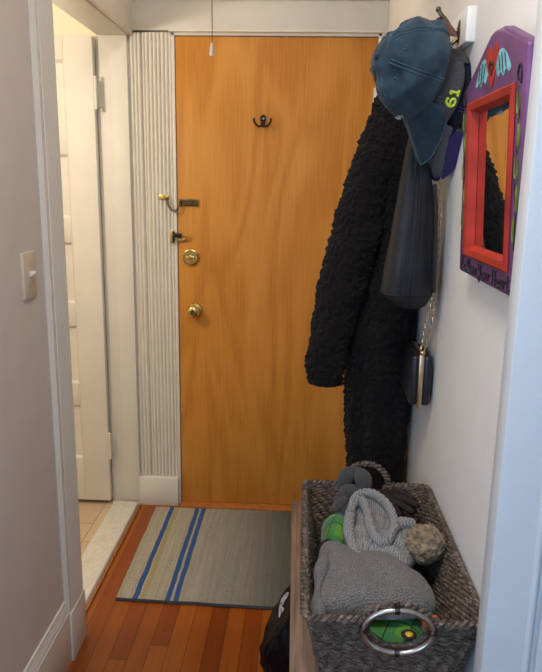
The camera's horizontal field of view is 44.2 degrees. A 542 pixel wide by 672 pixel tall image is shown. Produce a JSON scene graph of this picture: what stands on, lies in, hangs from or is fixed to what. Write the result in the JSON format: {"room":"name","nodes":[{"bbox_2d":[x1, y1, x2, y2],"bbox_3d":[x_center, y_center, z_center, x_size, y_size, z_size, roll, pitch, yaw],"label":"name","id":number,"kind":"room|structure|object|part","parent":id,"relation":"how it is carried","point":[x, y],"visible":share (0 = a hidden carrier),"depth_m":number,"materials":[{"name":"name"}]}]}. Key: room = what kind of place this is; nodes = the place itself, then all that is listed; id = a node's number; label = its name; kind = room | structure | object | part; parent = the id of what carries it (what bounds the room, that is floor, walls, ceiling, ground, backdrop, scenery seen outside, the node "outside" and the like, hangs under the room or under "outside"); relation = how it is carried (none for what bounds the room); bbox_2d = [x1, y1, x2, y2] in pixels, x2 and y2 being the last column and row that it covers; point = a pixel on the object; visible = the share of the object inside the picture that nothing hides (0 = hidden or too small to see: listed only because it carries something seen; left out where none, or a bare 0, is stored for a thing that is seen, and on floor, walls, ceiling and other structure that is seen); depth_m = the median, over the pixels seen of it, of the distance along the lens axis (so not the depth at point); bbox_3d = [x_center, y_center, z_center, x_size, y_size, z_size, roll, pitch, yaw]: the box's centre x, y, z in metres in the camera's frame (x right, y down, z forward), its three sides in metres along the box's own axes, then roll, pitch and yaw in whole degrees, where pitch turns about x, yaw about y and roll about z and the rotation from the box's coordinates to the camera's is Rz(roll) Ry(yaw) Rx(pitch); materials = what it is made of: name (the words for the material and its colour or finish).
{"room":"apartment entryway","nodes":[
{"label":"apartment entryway","id":0,"kind":"room"},
{"bbox_2d":[0,0,63,671],"bbox_3d":[-0.746,0.068,0.628,0.135,2.500,4.620,2,13,3],"label":"wall","id":1,"kind":"structure","parent":0,"point":[31,579],"depth_m":1.69,"materials":[{"name":"paint"}]},
{"bbox_2d":[20,251,36,299],"bbox_3d":[-0.613,-0.156,1.710,0.023,0.118,0.078,2,13,3],"label":"light switch","id":2,"kind":"object","parent":1,"relation":"attached to","point":[28,267],"visible":1,"depth_m":1.70,"materials":[{"name":"beige plastic"}]},
{"bbox_2d":[23,602,71,671],"bbox_3d":[-0.717,1.307,0.349,0.018,0.211,3.527,2,13,3],"label":"baseboard","id":3,"kind":"structure","parent":1,"relation":"attached to","point":[53,653],"depth_m":1.95,"materials":[{"name":"white paint"}]},
{"bbox_2d":[28,0,86,660],"bbox_3d":[-0.607,-0.021,1.918,0.024,2.100,0.130,2,13,3],"label":"trim","id":4,"kind":"structure","parent":1,"relation":"attached to","point":[41,28],"depth_m":1.88,"materials":[{"name":"white paint"}]},
{"bbox_2d":[54,35,116,499],"bbox_3d":[-1.031,-0.224,2.878,0.675,1.992,0.050,2,13,3],"label":"door","id":5,"kind":"structure","parent":1,"relation":"in","point":[79,92],"depth_m":2.83,"materials":[{"name":"white paint"}]},
{"bbox_3d":[-1.034,-0.982,2.704,0.414,0.256,0.018,2,13,3],"label":"panel","id":6,"kind":"part","parent":5,"relation":"part of","materials":[{"name":"white paint"}]},
{"bbox_3d":[-1.040,-0.626,2.785,0.414,0.257,0.018,2,13,3],"label":"panel","id":7,"kind":"part","parent":5,"relation":"part of","materials":[{"name":"white paint"}]},
{"bbox_3d":[-1.046,-0.275,2.866,0.414,0.258,0.018,2,13,3],"label":"panel","id":8,"kind":"part","parent":5,"relation":"part of","materials":[{"name":"white paint"}]},
{"bbox_3d":[-1.052,0.076,2.946,0.414,0.258,0.018,2,13,3],"label":"panel","id":9,"kind":"part","parent":5,"relation":"part of","materials":[{"name":"white paint"}]},
{"bbox_3d":[-1.058,0.424,3.026,0.414,0.252,0.018,2,13,3],"label":"panel","id":10,"kind":"part","parent":5,"relation":"part of","materials":[{"name":"white paint"}]},
{"bbox_2d":[52,0,140,501],"bbox_3d":[-0.667,-0.115,2.445,0.151,2.046,0.974,2,13,3],"label":"trim","id":11,"kind":"structure","parent":1,"relation":"attached to","point":[111,42],"depth_m":2.84,"materials":[{"name":"white paint"}]},
{"bbox_2d":[88,0,131,34],"bbox_3d":[-0.584,-1.155,2.169,0.019,0.131,0.980,2,13,3],"label":"trim","id":12,"kind":"structure","parent":1,"relation":"attached to","point":[119,12],"depth_m":2.46,"materials":[{"name":"white paint"}]},
{"bbox_2d":[52,3,112,497],"bbox_3d":[-1.649,-0.237,1.890,1.800,2.500,2.122,2,13,3],"label":"wall","id":13,"kind":"structure","parent":0,"point":[64,24],"depth_m":2.70,"materials":[{"name":"beige paint"}]},
{"bbox_2d":[67,498,271,671],"bbox_3d":[-0.234,1.319,0.893,4.600,0.058,4.630,2,13,3],"label":"floor","id":14,"kind":"structure","parent":0,"point":[122,636],"depth_m":2.24,"materials":[{"name":"brown wood"}]},
{"bbox_2d":[81,501,138,606],"bbox_3d":[-0.690,0.874,2.654,0.116,0.024,0.898,2,13,3],"label":"threshold","id":15,"kind":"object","parent":14,"relation":"on","point":[103,545],"depth_m":2.72,"materials":[{"name":"white stone"}]},
{"bbox_2d":[86,505,140,612],"bbox_3d":[-0.627,0.883,2.652,0.008,0.010,0.890,2,13,3],"label":"trim","id":16,"kind":"structure","parent":14,"relation":"on","point":[139,506],"depth_m":2.62,"materials":[{"name":"brown wood"}]},
{"bbox_2d":[115,507,290,609],"bbox_3d":[-0.105,0.879,2.701,0.889,0.013,0.720,2,13,3],"label":"rug","id":17,"kind":"object","parent":14,"relation":"on","point":[188,556],"visible":0.66,"depth_m":2.64,"materials":[{"name":"fabric"}]},
{"bbox_2d":[180,500,291,511],"bbox_3d":[-0.014,0.789,3.096,0.812,0.014,0.082,2,13,3],"label":"trim","id":18,"kind":"structure","parent":14,"relation":"on","point":[184,503],"depth_m":3.08,"materials":[{"name":"brown wood"}]},
{"bbox_2d":[259,585,289,671],"bbox_3d":[0.123,0.876,1.921,0.315,0.373,0.256,2,13,3],"label":"backpack","id":19,"kind":"object","parent":14,"relation":"on","point":[274,648],"visible":0.37,"depth_m":1.85,"materials":[{"name":"black fabric"}]},
{"bbox_2d":[289,500,403,671],"bbox_3d":[0.201,0.862,1.638,0.331,0.530,0.908,2,13,3],"label":"bench","id":20,"kind":"object","parent":14,"relation":"on","point":[301,657],"visible":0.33,"depth_m":1.47,"materials":[{"name":"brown wood"}]},
{"bbox_2d":[300,461,479,671],"bbox_3d":[0.218,0.501,1.388,0.321,0.288,0.552,2,13,3],"label":"basket","id":21,"kind":"object","parent":20,"relation":"on","point":[340,643],"visible":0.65,"depth_m":1.17,"materials":[{"name":"wicker"}]},
{"bbox_2d":[316,512,422,642],"bbox_3d":[0.183,0.523,1.397,0.174,0.208,0.485,0,13,-4],"label":"garment","id":22,"kind":"object","parent":21,"relation":"in","point":[393,631],"visible":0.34,"depth_m":1.21,"materials":[{"name":"green fabric"}]},
{"bbox_2d":[331,466,371,515],"bbox_3d":[0.191,0.360,1.552,0.084,0.092,0.124,4,13,15],"label":"glove","id":23,"kind":"object","parent":22,"relation":"on","point":[350,479],"visible":0.73,"depth_m":1.54,"materials":[{"name":"grey fabric"}]},
{"bbox_2d":[311,541,436,631],"bbox_3d":[0.191,0.470,1.274,0.234,0.061,0.268,2,13,3],"label":"beanie","id":24,"kind":"object","parent":22,"relation":"on","point":[347,581],"visible":0.91,"depth_m":1.23,"materials":[{"name":"grey fabric"}]},
{"bbox_2d":[343,488,446,567],"bbox_3d":[0.253,0.419,1.454,0.206,0.106,0.289,0,13,-4],"label":"hat","id":25,"kind":"object","parent":22,"relation":"on","point":[371,521],"visible":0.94,"depth_m":1.39,"materials":[{"name":"grey fabric"}]},
{"bbox_2d":[376,487,418,516],"bbox_3d":[0.284,0.400,1.578,0.125,0.064,0.092,11,16,36],"label":"glove","id":26,"kind":"object","parent":21,"relation":"in","point":[400,499],"visible":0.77,"depth_m":1.56,"materials":[{"name":"black fabric"}]},
{"bbox_2d":[388,0,537,671],"bbox_3d":[0.478,-0.215,1.949,0.156,2.500,2.060,2,13,3],"label":"wall","id":27,"kind":"structure","parent":0,"point":[450,440],"depth_m":1.35,"materials":[{"name":"paint"}]},
{"bbox_2d":[436,5,476,50],"bbox_3d":[0.385,-0.721,1.756,0.070,0.078,0.920,1,13,2],"label":"coat rack","id":28,"kind":"object","parent":27,"relation":"attached to","point":[464,24],"visible":0.29,"depth_m":1.33,"materials":[{"name":"white wood"}]},
{"bbox_2d":[304,96,415,489],"bbox_3d":[0.276,-0.061,1.849,0.268,1.397,0.364,8,15,27],"label":"coat","id":29,"kind":"object","parent":28,"relation":"hanging from","point":[355,328],"visible":0.67,"depth_m":1.75,"materials":[{"name":"black fabric"}]},
{"bbox_2d":[380,17,441,308],"bbox_3d":[0.319,-0.365,1.493,0.120,0.619,0.120,2,13,3],"label":"tote bag","id":30,"kind":"object","parent":28,"relation":"hanging from","point":[410,266],"visible":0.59,"depth_m":1.50,"materials":[{"name":"grey fabric"}]},
{"bbox_2d":[370,16,456,164],"bbox_3d":[0.279,-0.492,1.361,0.162,0.274,0.201,2,13,3],"label":"baseball cap","id":31,"kind":"object","parent":28,"relation":"hanging from","point":[409,64],"visible":1,"depth_m":1.28,"materials":[{"name":"blue fabric"}]},
{"bbox_3d":[0.260,-0.526,1.315,0.129,0.189,0.160,-7,15,-30],"label":"crown","id":32,"kind":"part","parent":31,"relation":"part of","materials":[{"name":"blue fabric"}]},
{"bbox_2d":[402,177,442,407],"bbox_3d":[0.367,-0.254,1.556,0.050,0.859,0.196,2,13,3],"label":"clutch bag","id":33,"kind":"object","parent":28,"relation":"hanging from","point":[417,364],"visible":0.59,"depth_m":1.60,"materials":[{"name":"black leather"}]},
{"bbox_3d":[0.366,-0.307,1.476,0.025,0.721,0.065,3,13,10],"label":"chain","id":34,"kind":"part","parent":33,"relation":"part of","materials":[{"name":"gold metal"}]},
{"bbox_3d":[0.368,-0.306,1.476,0.021,0.721,0.068,5,14,19],"label":"chain","id":35,"kind":"part","parent":33,"relation":"part of","materials":[{"name":"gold metal"}]},
{"bbox_2d":[427,48,468,176],"bbox_3d":[0.335,-0.465,1.400,0.130,0.255,0.172,-5,14,-24],"label":"baseball cap","id":36,"kind":"object","parent":28,"relation":"hanging from","point":[448,96],"visible":0.36,"depth_m":1.32,"materials":[{"name":"grey fabric"}]},
{"bbox_3d":[0.322,-0.499,1.373,0.077,0.176,0.149,-6,15,-27],"label":"crown","id":37,"kind":"part","parent":36,"relation":"part of","materials":[{"name":"grey fabric"}]},
{"bbox_2d":[432,57,470,180],"bbox_3d":[0.358,-0.457,1.415,0.083,0.252,0.167,-5,14,-24],"label":"baseball cap","id":38,"kind":"object","parent":28,"relation":"hanging from","point":[455,139],"visible":0.2,"depth_m":1.39,"materials":[{"name":"fabric"}]},
{"bbox_3d":[0.354,-0.492,1.393,0.055,0.174,0.150,-6,15,-28],"label":"crown","id":39,"kind":"part","parent":38,"relation":"part of","materials":[{"name":"grey fabric"}]},
{"bbox_2d":[460,25,534,295],"bbox_3d":[0.355,-0.275,1.064,0.047,0.389,0.347,2,13,3],"label":"wall mirror","id":40,"kind":"object","parent":27,"relation":"attached to","point":[496,97],"visible":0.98,"depth_m":1.04,"materials":[{"name":"purple wood"}]},
{"bbox_3d":[0.347,-0.247,1.065,0.032,0.264,0.260,2,13,3],"label":"moulding","id":41,"kind":"part","parent":40,"relation":"part of","materials":[{"name":"red paint"}]},
{"bbox_2d":[475,102,508,254],"bbox_3d":[0.356,-0.248,1.064,0.014,0.252,0.244,1,13,2],"label":"mirror glass","id":42,"kind":"object","parent":40,"relation":"attached to","point":[491,118],"depth_m":1.07,"materials":[{"name":"silver"}]},
{"bbox_2d":[473,0,541,671],"bbox_3d":[0.415,0.165,0.956,0.172,2.200,0.052,2,13,3],"label":"trim","id":43,"kind":"structure","parent":27,"relation":"attached to","point":[509,629],"depth_m":0.95,"materials":[{"name":"white paint"}]},
{"bbox_3d":[-0.944,-0.469,2.955,3.100,2.500,0.130,2,13,3],"label":"wall","id":44,"kind":"structure","parent":0,"visible":0},
{"bbox_2d":[128,32,178,505],"bbox_3d":[-0.502,-0.215,2.896,0.178,2.045,0.049,2,13,3],"label":"trim","id":45,"kind":"structure","parent":44,"relation":"attached to","point":[149,53],"depth_m":2.87,"materials":[{"name":"white paint"}]},
{"bbox_2d":[131,0,389,33],"bbox_3d":[-0.054,-1.270,2.637,1.028,0.139,0.064,2,13,3],"label":"trim","id":46,"kind":"structure","parent":44,"relation":"attached to","point":[187,16],"depth_m":2.62,"materials":[{"name":"white paint"}]},
{"bbox_2d":[175,36,377,503],"bbox_3d":[0.012,-0.201,2.865,0.825,2.018,0.100,2,13,3],"label":"door","id":47,"kind":"structure","parent":44,"relation":"in","point":[254,428],"depth_m":2.84,"materials":[{"name":"brown wood"}]},
{"bbox_2d":[159,195,197,211],"bbox_3d":[-0.388,-0.555,2.802,0.163,0.071,0.029,-1,13,-7],"label":"chain","id":48,"kind":"object","parent":47,"relation":"attached to","point":[182,202],"visible":1,"depth_m":2.80,"materials":[{"name":"gold metal"}]},
{"bbox_3d":[-0.447,-0.580,2.793,0.044,0.020,0.015,2,13,3],"label":"casing plate","id":49,"kind":"part","parent":48,"relation":"part of","materials":[{"name":"gold metal"}]},
{"bbox_3d":[-0.409,-0.548,2.792,0.061,0.061,0.013,-2,13,-11],"label":"chain","id":50,"kind":"part","parent":48,"relation":"part of","materials":[{"name":"gold metal"}]},
{"bbox_2d":[170,230,187,242],"bbox_3d":[-0.389,-0.422,2.832,0.074,0.056,0.028,2,13,3],"label":"guard","id":51,"kind":"object","parent":47,"relation":"attached to","point":[173,234],"visible":1,"depth_m":2.82,"materials":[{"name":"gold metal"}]},
{"bbox_3d":[-0.334,-0.106,2.886,0.066,0.066,0.060,2,13,3],"label":"knob","id":52,"kind":"part","parent":47,"relation":"part of","materials":[{"name":"gold metal"}]},
{"bbox_2d":[253,115,271,126],"bbox_3d":[-0.034,-0.873,2.708,0.079,0.052,0.040,2,13,3],"label":"coat hook","id":53,"kind":"object","parent":47,"relation":"attached to","point":[262,117],"visible":1,"depth_m":2.71,"materials":[{"name":"black metal"}]},
{"bbox_3d":[-0.033,-0.876,2.722,0.025,0.051,0.012,2,13,3],"label":"mounting plate","id":54,"kind":"part","parent":53,"relation":"part of","materials":[{"name":"black metal"}]},
{"bbox_2d":[171,32,381,503],"bbox_3d":[0.004,-0.208,2.890,0.836,2.050,0.038,2,13,3],"label":"trim","id":55,"kind":"structure","parent":44,"relation":"attached to","point":[173,34],"depth_m":2.76,"materials":[{"name":"white paint"}]},
{"bbox_3d":[-0.192,-1.179,0.330,4.800,0.080,4.850,2,13,3],"label":"ceiling","id":56,"kind":"structure","parent":0,"visible":0},
{"bbox_2d":[209,1,214,56],"bbox_3d":[-0.231,-1.201,2.047,0.119,0.644,0.119,2,13,3],"label":"pull cord","id":57,"kind":"object","parent":56,"relation":"hanging from","point":[212,51],"visible":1,"depth_m":2.11,"materials":[{"name":"white plastic"}]},
{"bbox_3d":[-0.186,-0.906,2.113,0.018,0.042,0.018,2,13,3],"label":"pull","id":58,"kind":"part","parent":57,"relation":"part of","materials":[{"name":"beige plastic"}]}
]}

